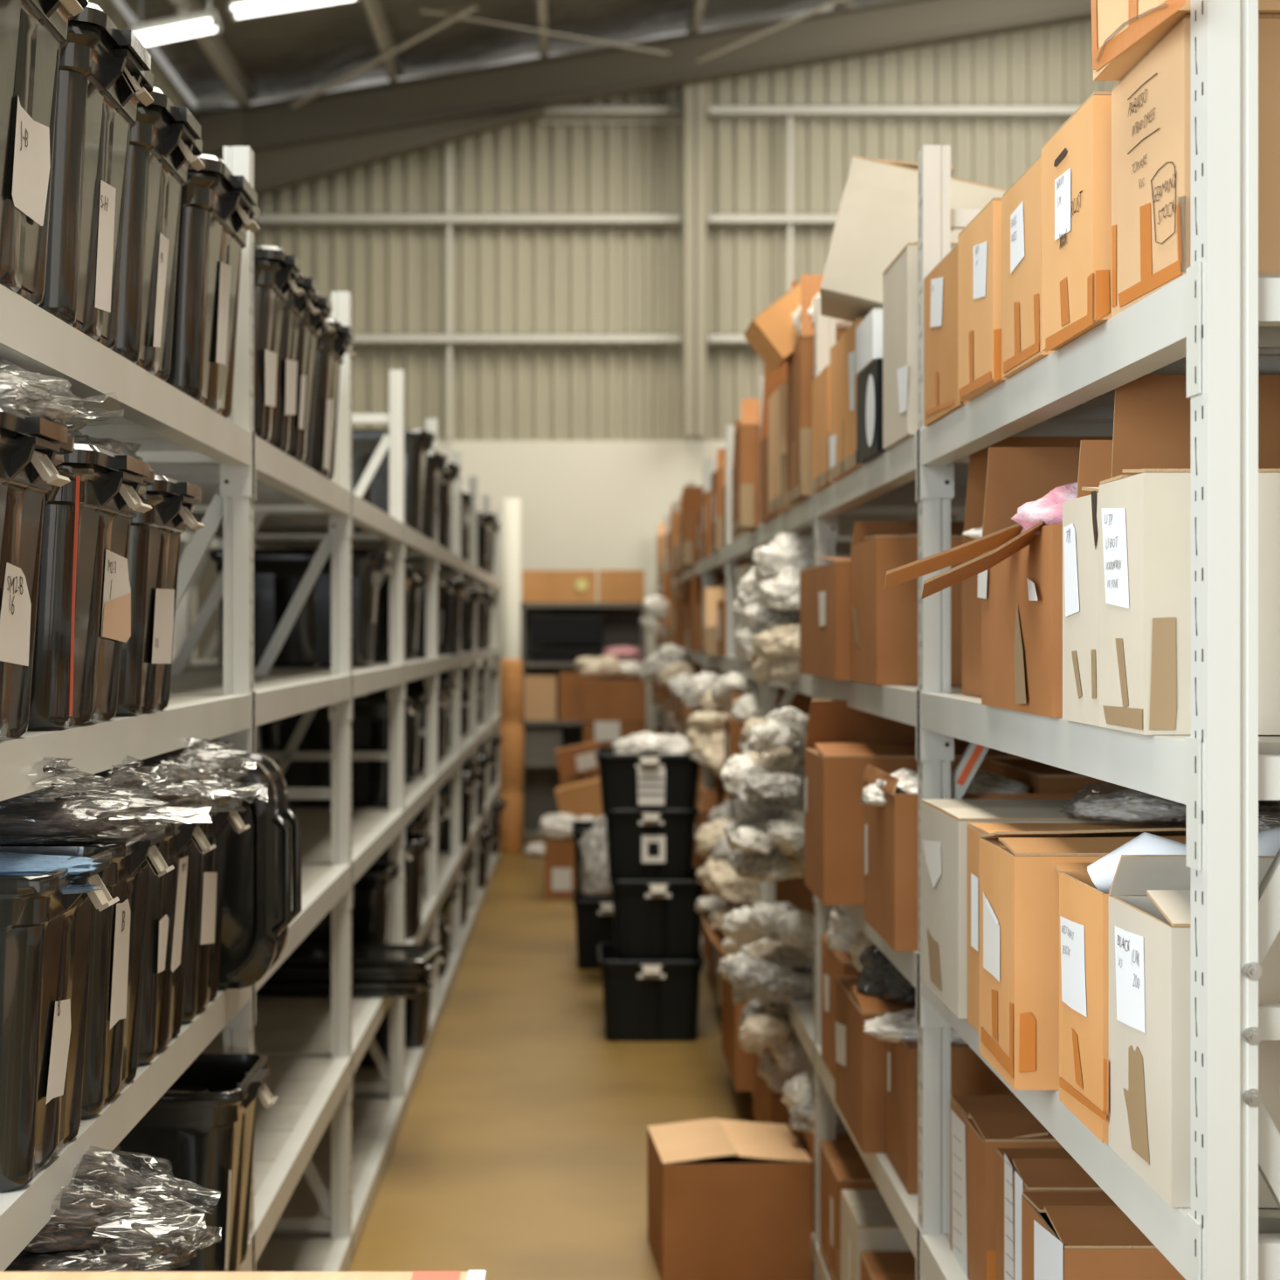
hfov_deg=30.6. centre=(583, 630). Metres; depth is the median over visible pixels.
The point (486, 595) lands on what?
tub
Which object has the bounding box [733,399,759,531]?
cardboard box
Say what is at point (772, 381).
cardboard box
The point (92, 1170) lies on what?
plastic bag
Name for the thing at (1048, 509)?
plastic bag
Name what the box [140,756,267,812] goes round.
plastic bag
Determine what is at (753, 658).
cardboard box
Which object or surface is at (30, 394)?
plastic bag
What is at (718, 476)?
cardboard box
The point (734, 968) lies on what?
plastic bag
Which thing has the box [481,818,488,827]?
tub
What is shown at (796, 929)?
plastic bag
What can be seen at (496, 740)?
tub
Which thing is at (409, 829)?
tub
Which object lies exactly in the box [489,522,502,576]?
tub
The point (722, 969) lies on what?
plastic bag
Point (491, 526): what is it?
tub
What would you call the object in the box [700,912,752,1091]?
cardboard box
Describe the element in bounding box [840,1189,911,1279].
cardboard box
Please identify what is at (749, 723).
plastic bag
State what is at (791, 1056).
plastic bag
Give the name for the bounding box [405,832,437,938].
tub
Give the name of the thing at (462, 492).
tub
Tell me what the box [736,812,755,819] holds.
plastic bag
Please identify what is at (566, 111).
girt
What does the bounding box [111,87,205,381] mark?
tub
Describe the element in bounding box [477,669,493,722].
tub
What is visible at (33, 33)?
tub
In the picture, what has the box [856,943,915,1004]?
plastic bag
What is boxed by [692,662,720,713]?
cardboard box
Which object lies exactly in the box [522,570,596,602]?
cardboard box
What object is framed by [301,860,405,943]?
tub
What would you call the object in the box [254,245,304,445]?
tub
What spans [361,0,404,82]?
purlin
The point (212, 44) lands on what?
purlin
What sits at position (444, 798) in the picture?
tub
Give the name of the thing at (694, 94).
wall column
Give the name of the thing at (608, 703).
cardboard box
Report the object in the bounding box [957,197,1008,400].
cardboard box
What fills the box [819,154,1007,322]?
cardboard box
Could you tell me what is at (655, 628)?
plastic bag
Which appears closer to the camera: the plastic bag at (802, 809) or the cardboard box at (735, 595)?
the plastic bag at (802, 809)
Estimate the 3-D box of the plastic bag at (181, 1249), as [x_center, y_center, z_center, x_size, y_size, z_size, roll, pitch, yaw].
[-0.541,0.720,2.785,0.226,0.075,0.156,0,0,-31]
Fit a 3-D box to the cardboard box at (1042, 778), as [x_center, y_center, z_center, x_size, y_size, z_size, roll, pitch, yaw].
[0.980,0.404,4.350,0.361,0.302,0.500,0,0,0]
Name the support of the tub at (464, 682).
on the shelving rack at (321, 1152)
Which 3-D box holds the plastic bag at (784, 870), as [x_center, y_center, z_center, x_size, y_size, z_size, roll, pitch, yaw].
[0.480,0.609,6.002,0.114,0.070,0.121,0,0,25]
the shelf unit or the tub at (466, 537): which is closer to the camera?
the tub at (466, 537)
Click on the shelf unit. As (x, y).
(621, 622)
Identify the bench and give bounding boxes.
[0,1270,485,1279]
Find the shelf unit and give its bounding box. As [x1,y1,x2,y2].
[520,601,646,851]
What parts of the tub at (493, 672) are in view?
lid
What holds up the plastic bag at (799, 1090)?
on the plastic bag at (801, 1118)
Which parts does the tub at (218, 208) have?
lid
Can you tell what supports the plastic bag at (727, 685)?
on the cardboard box at (732, 729)
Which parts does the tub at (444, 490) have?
lid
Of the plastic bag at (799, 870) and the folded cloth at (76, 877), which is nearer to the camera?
the folded cloth at (76, 877)
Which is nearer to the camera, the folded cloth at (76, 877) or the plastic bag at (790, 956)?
the folded cloth at (76, 877)
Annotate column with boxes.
[196,110,244,746]
[683,82,706,437]
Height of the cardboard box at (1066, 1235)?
0.268 m
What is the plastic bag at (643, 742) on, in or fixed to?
in the tub at (628, 781)
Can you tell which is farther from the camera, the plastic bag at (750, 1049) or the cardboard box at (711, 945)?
the cardboard box at (711, 945)
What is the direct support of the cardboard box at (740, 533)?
on the shelving rack at (1216, 325)
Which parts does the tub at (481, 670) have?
lid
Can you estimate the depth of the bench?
1.99 m
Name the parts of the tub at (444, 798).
lid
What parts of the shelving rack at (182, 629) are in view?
post, post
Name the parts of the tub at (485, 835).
lid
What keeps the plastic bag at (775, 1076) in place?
on the cardboard box at (768, 1106)
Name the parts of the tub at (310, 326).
lid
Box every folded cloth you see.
[0,852,102,875]
[0,874,82,882]
[61,884,103,894]
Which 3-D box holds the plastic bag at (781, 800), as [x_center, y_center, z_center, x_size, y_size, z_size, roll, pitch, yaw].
[0.491,0.435,6.203,0.135,0.102,0.142,0,0,33]
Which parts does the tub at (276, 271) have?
lid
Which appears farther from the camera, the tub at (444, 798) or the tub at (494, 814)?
the tub at (494, 814)
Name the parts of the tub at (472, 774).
lid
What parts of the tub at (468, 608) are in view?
lid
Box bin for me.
[524,725,563,762]
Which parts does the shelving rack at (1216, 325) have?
post, post, post, post, post, shelf rail, post, post, shelf rail, post, shelf rail, shelf rail, post, shelf rail, post, shelf rail, shelf rail, shelf rail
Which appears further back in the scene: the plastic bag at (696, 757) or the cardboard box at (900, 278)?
the plastic bag at (696, 757)
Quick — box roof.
[122,0,889,104]
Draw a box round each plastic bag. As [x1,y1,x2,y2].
[0,359,123,437]
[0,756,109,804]
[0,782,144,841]
[3,1250,127,1272]
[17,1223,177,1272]
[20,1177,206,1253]
[46,780,212,842]
[74,433,143,461]
[74,1145,221,1224]
[93,755,213,812]
[104,1196,221,1272]
[123,764,220,812]
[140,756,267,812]
[142,737,250,783]
[165,1089,192,1092]
[185,742,255,780]
[523,841,544,855]
[536,812,578,838]
[573,654,620,675]
[577,815,598,820]
[578,814,612,895]
[602,645,641,661]
[611,660,642,676]
[612,731,688,753]
[637,651,671,682]
[640,618,667,639]
[642,594,670,619]
[655,644,690,664]
[655,660,695,687]
[667,673,692,701]
[680,743,708,767]
[682,672,721,708]
[685,710,729,730]
[685,728,724,754]
[695,817,733,858]
[695,857,759,904]
[695,895,727,917]
[699,687,719,711]
[699,745,724,777]
[707,799,738,823]
[708,907,740,930]
[709,672,758,715]
[709,835,734,863]
[717,951,745,979]
[720,751,770,794]
[720,905,766,945]
[722,816,777,851]
[722,936,742,955]
[726,954,775,997]
[729,692,759,722]
[729,826,774,853]
[729,844,784,880]
[730,785,782,816]
[731,598,763,629]
[731,986,754,1004]
[734,625,757,657]
[736,566,769,606]
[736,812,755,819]
[738,937,780,954]
[738,1011,792,1048]
[739,715,766,746]
[739,1025,756,1052]
[741,743,775,755]
[741,998,766,1020]
[743,771,804,799]
[743,959,785,1006]
[746,718,799,754]
[747,745,798,773]
[748,723,811,756]
[748,856,793,881]
[748,901,788,942]
[749,940,783,966]
[750,658,775,683]
[752,531,814,579]
[752,620,799,664]
[754,605,799,634]
[755,805,805,854]
[755,809,796,844]
[756,1047,763,1058]
[756,1058,761,1075]
[757,566,800,611]
[759,1052,798,1094]
[763,975,814,1004]
[763,1003,786,1017]
[764,818,805,852]
[765,706,809,747]
[768,655,800,684]
[770,1032,812,1073]
[772,901,801,911]
[776,909,814,949]
[776,942,814,966]
[777,798,791,803]
[779,966,797,976]
[781,801,805,813]
[781,1071,814,1109]
[784,851,798,859]
[784,855,805,878]
[785,797,802,806]
[786,740,803,773]
[788,1101,850,1135]
[791,292,853,338]
[791,956,814,971]
[792,770,805,779]
[797,764,805,777]
[797,778,805,806]
[825,905,861,952]
[847,930,873,972]
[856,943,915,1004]
[860,768,1032,806]
[863,1009,966,1043]
[962,524,983,538]
[1011,481,1077,534]
[1059,782,1186,825]
[1258,799,1279,812]
[1258,805,1279,834]
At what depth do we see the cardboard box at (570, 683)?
17.27 m
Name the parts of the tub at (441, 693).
lid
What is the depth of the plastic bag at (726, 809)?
8.57 m
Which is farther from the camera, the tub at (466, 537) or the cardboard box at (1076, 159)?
the tub at (466, 537)
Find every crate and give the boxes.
[529,615,604,644]
[529,647,604,661]
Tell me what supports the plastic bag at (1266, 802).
on the cardboard box at (944, 822)
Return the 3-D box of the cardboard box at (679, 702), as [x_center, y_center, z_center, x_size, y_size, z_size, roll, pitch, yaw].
[0.808,0.380,13.630,0.504,0.348,0.423,0,0,0]
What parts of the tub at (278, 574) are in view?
lid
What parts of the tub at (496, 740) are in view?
lid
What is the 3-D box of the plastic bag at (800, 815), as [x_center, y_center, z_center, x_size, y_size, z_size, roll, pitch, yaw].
[0.516,0.527,6.108,0.152,0.148,0.156,0,0,35]
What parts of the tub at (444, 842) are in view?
lid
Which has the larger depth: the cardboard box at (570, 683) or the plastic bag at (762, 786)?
the cardboard box at (570, 683)
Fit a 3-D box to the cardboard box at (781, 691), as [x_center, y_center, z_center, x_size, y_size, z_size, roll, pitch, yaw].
[0.854,0.350,9.173,0.503,0.408,0.338,0,0,0]
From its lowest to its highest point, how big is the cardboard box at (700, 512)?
0.358 m
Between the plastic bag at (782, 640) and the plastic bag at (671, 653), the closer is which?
the plastic bag at (782, 640)
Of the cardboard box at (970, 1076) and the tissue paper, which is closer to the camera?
the tissue paper
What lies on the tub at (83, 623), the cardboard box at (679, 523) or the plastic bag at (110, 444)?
the plastic bag at (110, 444)
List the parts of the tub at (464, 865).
lid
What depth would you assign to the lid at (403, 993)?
6.97 m
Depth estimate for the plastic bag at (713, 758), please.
8.85 m
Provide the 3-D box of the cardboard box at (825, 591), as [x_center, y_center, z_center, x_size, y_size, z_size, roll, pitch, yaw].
[0.789,-0.034,5.310,0.522,0.276,0.821,0,0,0]
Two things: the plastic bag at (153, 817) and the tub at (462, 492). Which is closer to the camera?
the plastic bag at (153, 817)
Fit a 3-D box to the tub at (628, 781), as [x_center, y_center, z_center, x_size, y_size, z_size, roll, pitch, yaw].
[0.263,0.614,9.494,0.425,0.250,0.552,0,0,0]
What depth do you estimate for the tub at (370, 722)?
7.91 m
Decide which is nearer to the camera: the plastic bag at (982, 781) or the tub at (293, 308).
the plastic bag at (982, 781)
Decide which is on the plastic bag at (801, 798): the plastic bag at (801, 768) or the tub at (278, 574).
the plastic bag at (801, 768)
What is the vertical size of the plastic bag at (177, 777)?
0.089 m
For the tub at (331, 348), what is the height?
0.350 m
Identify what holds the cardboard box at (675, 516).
on the shelving rack at (1216, 325)
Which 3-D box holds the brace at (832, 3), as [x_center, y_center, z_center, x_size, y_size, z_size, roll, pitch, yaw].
[1.404,-4.384,17.000,0.055,0.204,1.611,0,0,-42]
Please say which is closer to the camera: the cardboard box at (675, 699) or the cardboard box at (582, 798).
the cardboard box at (675, 699)
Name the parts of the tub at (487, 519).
lid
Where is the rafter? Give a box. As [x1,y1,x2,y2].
[192,0,1091,195]
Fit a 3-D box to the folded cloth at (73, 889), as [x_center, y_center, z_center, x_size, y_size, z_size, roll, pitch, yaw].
[-0.694,0.282,2.602,0.325,0.019,0.166,0,0,0]
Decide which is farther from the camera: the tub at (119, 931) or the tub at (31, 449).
the tub at (119, 931)
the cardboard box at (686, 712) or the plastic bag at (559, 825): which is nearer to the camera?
the cardboard box at (686, 712)
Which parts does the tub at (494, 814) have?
lid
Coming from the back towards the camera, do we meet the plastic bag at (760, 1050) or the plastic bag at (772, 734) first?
the plastic bag at (760, 1050)
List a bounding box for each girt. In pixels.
[194,104,1080,117]
[255,213,837,226]
[351,333,750,344]
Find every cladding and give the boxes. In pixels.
[88,0,194,114]
[254,19,1119,440]
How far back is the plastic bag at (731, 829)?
6.05 m
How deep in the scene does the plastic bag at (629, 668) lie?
16.59 m
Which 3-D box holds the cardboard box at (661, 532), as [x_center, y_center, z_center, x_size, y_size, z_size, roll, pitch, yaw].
[0.794,-0.562,17.113,0.502,0.447,0.291,0,0,0]
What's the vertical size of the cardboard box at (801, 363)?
0.591 m
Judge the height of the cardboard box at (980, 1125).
0.316 m
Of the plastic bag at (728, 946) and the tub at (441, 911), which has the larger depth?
the tub at (441, 911)
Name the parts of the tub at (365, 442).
lid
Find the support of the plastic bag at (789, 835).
on the plastic bag at (749, 839)
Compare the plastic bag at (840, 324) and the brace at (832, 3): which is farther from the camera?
the brace at (832, 3)
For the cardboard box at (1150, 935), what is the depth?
2.33 m
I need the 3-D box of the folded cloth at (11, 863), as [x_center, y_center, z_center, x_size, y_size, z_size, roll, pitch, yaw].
[-0.688,0.258,2.599,0.305,0.018,0.179,0,0,0]
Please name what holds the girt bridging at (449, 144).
attached to the girt at (264, 219)
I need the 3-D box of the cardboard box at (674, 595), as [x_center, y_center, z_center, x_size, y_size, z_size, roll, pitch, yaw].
[0.793,-0.052,14.017,0.504,0.313,0.362,0,0,0]
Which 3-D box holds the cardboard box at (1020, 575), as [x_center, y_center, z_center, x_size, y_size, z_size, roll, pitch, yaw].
[0.728,-0.077,3.030,0.712,0.362,0.548,0,0,0]
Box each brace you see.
[289,6,478,107]
[417,9,669,55]
[695,0,844,61]
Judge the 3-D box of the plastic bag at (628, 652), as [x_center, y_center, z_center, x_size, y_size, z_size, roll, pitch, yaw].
[0.295,0.172,17.396,0.297,0.128,0.358,0,0,40]
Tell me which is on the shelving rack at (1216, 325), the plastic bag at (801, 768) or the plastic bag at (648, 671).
the plastic bag at (648, 671)
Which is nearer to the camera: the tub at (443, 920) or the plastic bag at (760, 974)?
the plastic bag at (760, 974)
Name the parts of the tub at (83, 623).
lid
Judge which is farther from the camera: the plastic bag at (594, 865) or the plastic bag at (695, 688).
the plastic bag at (594, 865)
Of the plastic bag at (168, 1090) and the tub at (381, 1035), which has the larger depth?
the tub at (381, 1035)
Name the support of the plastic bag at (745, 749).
on the plastic bag at (796, 748)
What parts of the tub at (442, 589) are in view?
lid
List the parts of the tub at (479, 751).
lid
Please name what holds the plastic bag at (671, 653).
on the shelving rack at (1216, 325)
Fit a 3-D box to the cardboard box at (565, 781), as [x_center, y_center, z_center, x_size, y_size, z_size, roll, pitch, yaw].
[0.000,1.294,15.250,0.300,0.672,0.300,0,0,0]
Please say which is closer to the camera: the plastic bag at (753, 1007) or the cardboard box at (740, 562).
the plastic bag at (753, 1007)
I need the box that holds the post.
[500,497,523,853]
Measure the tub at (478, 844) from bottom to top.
0.338 m
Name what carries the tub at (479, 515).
on the shelving rack at (321, 1152)
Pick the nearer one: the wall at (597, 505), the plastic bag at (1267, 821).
the plastic bag at (1267, 821)
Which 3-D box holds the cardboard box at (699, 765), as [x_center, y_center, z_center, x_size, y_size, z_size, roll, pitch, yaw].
[0.764,0.811,12.458,0.503,0.417,0.396,0,0,0]
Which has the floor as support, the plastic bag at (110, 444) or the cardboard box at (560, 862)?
the cardboard box at (560, 862)
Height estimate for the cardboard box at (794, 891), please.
0.259 m
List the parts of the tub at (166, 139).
lid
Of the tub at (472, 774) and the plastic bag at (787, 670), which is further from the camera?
the tub at (472, 774)
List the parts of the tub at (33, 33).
lid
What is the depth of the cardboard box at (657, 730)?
17.92 m
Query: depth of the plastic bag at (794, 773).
6.18 m
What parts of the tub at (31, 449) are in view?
lid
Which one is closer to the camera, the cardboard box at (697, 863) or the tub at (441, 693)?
the tub at (441, 693)
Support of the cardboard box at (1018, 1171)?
on the shelving rack at (1216, 325)
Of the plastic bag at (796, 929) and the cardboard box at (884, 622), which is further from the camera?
the plastic bag at (796, 929)
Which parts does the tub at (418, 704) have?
lid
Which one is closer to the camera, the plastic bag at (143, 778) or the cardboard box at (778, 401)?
the plastic bag at (143, 778)
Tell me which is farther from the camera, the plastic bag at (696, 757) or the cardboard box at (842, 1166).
the plastic bag at (696, 757)
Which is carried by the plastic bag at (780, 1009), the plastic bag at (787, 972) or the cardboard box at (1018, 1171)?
the plastic bag at (787, 972)
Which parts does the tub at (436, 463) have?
lid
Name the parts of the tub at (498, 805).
lid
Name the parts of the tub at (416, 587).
lid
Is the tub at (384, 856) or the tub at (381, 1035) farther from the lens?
the tub at (381, 1035)
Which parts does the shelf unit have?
post, post, post, post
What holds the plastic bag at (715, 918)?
on the cardboard box at (739, 1062)
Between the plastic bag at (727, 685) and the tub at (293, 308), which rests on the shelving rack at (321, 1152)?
the tub at (293, 308)
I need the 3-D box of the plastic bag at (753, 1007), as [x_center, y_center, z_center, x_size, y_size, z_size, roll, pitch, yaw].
[0.511,1.093,6.705,0.116,0.078,0.133,0,0,9]
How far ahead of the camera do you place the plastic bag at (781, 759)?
6.04 m
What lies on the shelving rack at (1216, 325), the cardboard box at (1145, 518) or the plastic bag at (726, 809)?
the cardboard box at (1145, 518)
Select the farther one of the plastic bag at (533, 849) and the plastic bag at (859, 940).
the plastic bag at (533, 849)
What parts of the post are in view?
post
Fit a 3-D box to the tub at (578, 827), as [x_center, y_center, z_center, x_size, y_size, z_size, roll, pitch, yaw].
[0.113,1.124,11.444,0.335,0.340,0.552,0,0,0]
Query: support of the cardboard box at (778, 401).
on the shelving rack at (1216, 325)
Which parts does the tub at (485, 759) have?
lid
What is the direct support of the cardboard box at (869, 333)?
on the cardboard box at (870, 381)
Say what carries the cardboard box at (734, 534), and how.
on the shelving rack at (1216, 325)
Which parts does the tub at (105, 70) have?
lid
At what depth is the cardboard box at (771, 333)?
6.05 m
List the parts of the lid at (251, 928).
lid handle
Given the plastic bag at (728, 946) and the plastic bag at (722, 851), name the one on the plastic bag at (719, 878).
the plastic bag at (722, 851)
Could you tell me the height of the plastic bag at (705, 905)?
0.124 m
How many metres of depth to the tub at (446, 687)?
10.54 m
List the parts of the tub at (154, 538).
lid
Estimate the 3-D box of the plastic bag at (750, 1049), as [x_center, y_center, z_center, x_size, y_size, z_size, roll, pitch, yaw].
[0.549,1.201,7.005,0.153,0.113,0.167,0,0,19]
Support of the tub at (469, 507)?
on the shelving rack at (321, 1152)
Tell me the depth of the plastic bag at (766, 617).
6.23 m
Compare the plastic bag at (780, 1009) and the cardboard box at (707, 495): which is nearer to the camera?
the plastic bag at (780, 1009)
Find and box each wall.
[172,584,196,658]
[438,440,725,735]
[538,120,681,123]
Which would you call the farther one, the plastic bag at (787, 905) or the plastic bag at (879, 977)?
the plastic bag at (787, 905)
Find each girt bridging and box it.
[447,143,451,439]
[787,116,792,290]
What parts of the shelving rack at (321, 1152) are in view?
shelf rail, rail, post, post, shelf rail, rail, shelf rail, shelf rail, post, post, shelf rail, shelf rail, post, shelf rail, post, post, post, post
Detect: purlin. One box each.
[170,0,259,106]
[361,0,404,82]
[536,0,550,57]
[687,0,705,33]
[832,0,853,9]
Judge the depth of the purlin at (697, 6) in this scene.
17.50 m
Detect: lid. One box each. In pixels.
[218,756,291,988]
[222,751,301,969]
[255,986,421,997]
[261,967,436,990]
[267,972,429,980]
[272,956,437,974]
[280,942,442,967]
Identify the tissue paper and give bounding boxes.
[1087,827,1279,894]
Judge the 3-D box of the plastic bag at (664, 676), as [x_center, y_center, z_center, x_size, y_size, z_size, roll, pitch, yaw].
[0.476,0.224,12.001,0.201,0.132,0.204,0,0,-12]
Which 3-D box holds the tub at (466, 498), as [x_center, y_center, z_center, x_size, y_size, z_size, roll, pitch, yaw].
[-0.839,-0.528,12.040,0.561,0.346,0.335,0,0,0]
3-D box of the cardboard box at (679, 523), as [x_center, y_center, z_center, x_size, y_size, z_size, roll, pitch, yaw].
[0.764,-0.509,12.524,0.504,0.340,0.330,0,0,0]
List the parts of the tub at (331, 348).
lid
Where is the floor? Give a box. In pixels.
[346,838,812,1279]
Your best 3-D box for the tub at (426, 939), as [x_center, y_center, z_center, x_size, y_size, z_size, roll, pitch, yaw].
[-0.864,1.393,9.266,0.552,0.334,0.335,0,0,0]
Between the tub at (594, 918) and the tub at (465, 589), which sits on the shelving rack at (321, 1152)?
the tub at (465, 589)
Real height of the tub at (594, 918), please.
0.340 m
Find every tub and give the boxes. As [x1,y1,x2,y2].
[0,0,88,306]
[0,405,74,741]
[0,827,174,1119]
[0,846,119,1192]
[27,443,155,730]
[38,2,154,350]
[107,1052,277,1272]
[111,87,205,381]
[114,474,205,716]
[137,812,216,1066]
[165,153,260,419]
[181,791,249,1024]
[207,549,392,667]
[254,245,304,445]
[256,696,415,807]
[272,272,320,454]
[289,292,335,465]
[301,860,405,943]
[306,318,357,480]
[351,428,438,533]
[357,695,431,783]
[357,1005,389,1066]
[365,688,440,774]
[374,564,421,662]
[375,844,412,943]
[385,681,456,763]
[405,570,432,659]
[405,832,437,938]
[405,942,444,1048]
[406,812,434,832]
[406,825,419,832]
[408,674,466,748]
[415,572,446,658]
[418,800,450,894]
[419,451,450,541]
[422,935,431,942]
[438,462,462,550]
[438,576,454,655]
[438,689,446,706]
[438,794,450,854]
[438,887,461,976]
[438,913,451,963]
[439,468,446,483]
[439,671,484,681]
[439,673,478,735]
[439,776,471,852]
[439,906,444,914]
[440,579,471,654]
[443,683,459,756]
[444,666,487,717]
[447,490,465,550]
[450,879,461,913]
[461,492,474,558]
[461,587,469,599]
[461,589,484,652]
[461,680,470,699]
[461,760,481,826]
[461,768,481,844]
[461,857,478,926]
[461,860,468,878]
[463,501,474,549]
[463,513,478,562]
[466,849,477,862]
[467,585,481,596]
[467,752,494,816]
[477,511,483,524]
[477,512,496,571]
[477,591,494,649]
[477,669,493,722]
[477,827,496,887]
[477,842,482,852]
[478,750,492,762]
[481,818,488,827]
[482,594,496,649]
[485,516,498,573]
[486,596,498,648]
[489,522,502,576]
[489,600,498,643]
[489,668,499,718]
[489,735,503,786]
[489,810,499,860]
[490,798,508,853]
[571,820,612,899]
[572,887,614,969]
[595,747,699,816]
[598,942,704,1041]
[605,805,698,880]
[608,867,704,960]
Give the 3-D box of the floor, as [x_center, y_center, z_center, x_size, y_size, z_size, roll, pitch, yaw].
[2.475,1.680,7.450,11.050,0.100,22.900,0,0,0]
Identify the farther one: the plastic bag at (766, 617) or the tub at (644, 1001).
the tub at (644, 1001)
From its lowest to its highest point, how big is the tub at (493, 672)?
0.339 m
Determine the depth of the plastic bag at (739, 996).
6.95 m
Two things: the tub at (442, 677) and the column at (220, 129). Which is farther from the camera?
the column at (220, 129)
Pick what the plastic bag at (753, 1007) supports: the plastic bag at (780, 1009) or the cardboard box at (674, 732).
the plastic bag at (780, 1009)
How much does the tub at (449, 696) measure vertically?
0.344 m
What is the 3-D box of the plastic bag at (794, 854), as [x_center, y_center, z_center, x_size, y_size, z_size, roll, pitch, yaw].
[0.585,0.584,6.245,0.119,0.073,0.125,0,0,29]
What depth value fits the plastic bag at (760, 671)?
6.28 m
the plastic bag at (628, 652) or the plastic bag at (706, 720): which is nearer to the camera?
the plastic bag at (706, 720)
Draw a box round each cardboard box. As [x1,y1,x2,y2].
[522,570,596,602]
[524,674,557,720]
[544,837,576,898]
[554,740,601,778]
[555,777,603,818]
[558,670,599,720]
[559,776,599,786]
[583,678,645,741]
[583,722,645,776]
[598,569,644,602]
[646,1117,812,1279]
[651,677,661,704]
[654,727,673,734]
[655,584,662,644]
[656,523,664,584]
[658,618,662,645]
[662,571,674,645]
[662,686,673,713]
[665,532,669,571]
[669,503,674,578]
[670,512,682,572]
[672,729,678,734]
[673,595,675,644]
[673,695,677,721]
[674,595,684,648]
[675,572,685,595]
[677,698,681,727]
[678,492,685,571]
[678,508,691,568]
[681,486,702,565]
[681,661,694,733]
[683,578,691,650]
[689,572,725,651]
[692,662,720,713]
[692,833,702,935]
[695,763,701,825]
[695,790,719,862]
[696,490,702,563]
[697,766,720,805]
[699,705,725,712]
[699,788,719,805]
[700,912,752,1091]
[701,586,725,654]
[702,490,712,557]
[702,862,714,961]
[708,917,714,989]
[710,448,725,552]
[713,580,725,586]
[713,930,723,1004]
[717,599,725,656]
[717,778,724,807]
[722,458,725,547]
[723,795,732,801]
[724,695,814,765]
[726,876,814,916]
[731,420,741,542]
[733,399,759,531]
[735,594,736,657]
[736,563,755,660]
[737,560,755,567]
[738,531,749,537]
[743,282,800,373]
[751,654,757,663]
[752,1016,796,1137]
[760,362,787,523]
[768,382,796,513]
[777,686,808,695]
[786,275,847,503]
[796,1128,852,1232]
[799,557,851,680]
[805,699,1028,905]
[812,364,834,491]
[818,1140,878,1279]
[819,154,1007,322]
[821,934,861,1079]
[829,317,864,481]
[834,975,915,1153]
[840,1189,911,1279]
[851,521,964,685]
[855,308,882,374]
[857,357,887,463]
[860,1251,915,1279]
[862,764,1111,950]
[882,228,957,449]
[884,440,1112,717]
[886,1040,1014,1193]
[920,798,1276,1018]
[923,243,970,426]
[949,1094,1063,1279]
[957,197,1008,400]
[962,436,1113,696]
[967,823,1186,1032]
[979,827,1186,1089]
[990,759,1130,793]
[995,1148,1104,1279]
[1001,154,1054,378]
[1021,1191,1185,1279]
[1041,91,1111,352]
[1053,862,1148,1142]
[1062,374,1279,726]
[1090,0,1279,81]
[1098,468,1279,735]
[1108,854,1279,1207]
[1111,13,1279,317]
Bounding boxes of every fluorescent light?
[129,0,221,46]
[227,0,360,20]
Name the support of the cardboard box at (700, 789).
on the shelving rack at (1216, 325)
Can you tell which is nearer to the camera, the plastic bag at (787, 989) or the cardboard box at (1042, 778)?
the cardboard box at (1042, 778)
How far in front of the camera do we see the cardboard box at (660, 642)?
16.62 m
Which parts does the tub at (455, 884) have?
lid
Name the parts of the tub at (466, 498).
lid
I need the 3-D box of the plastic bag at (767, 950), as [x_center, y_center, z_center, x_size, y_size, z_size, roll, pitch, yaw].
[0.532,0.937,6.738,0.121,0.086,0.128,0,0,15]
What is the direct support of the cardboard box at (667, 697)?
on the shelving rack at (1216, 325)
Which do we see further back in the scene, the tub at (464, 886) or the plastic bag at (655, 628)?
the plastic bag at (655, 628)
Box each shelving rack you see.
[0,145,500,1272]
[172,531,257,750]
[655,0,1279,1279]
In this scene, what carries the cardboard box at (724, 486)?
on the shelving rack at (1216, 325)
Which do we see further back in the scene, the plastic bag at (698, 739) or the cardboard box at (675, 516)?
the cardboard box at (675, 516)
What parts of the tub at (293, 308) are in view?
lid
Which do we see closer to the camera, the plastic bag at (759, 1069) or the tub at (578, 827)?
the plastic bag at (759, 1069)
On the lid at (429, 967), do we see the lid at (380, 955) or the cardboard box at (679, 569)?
the lid at (380, 955)
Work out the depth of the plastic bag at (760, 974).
6.53 m
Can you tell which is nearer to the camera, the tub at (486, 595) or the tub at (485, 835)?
the tub at (486, 595)
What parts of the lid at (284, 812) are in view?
lid handle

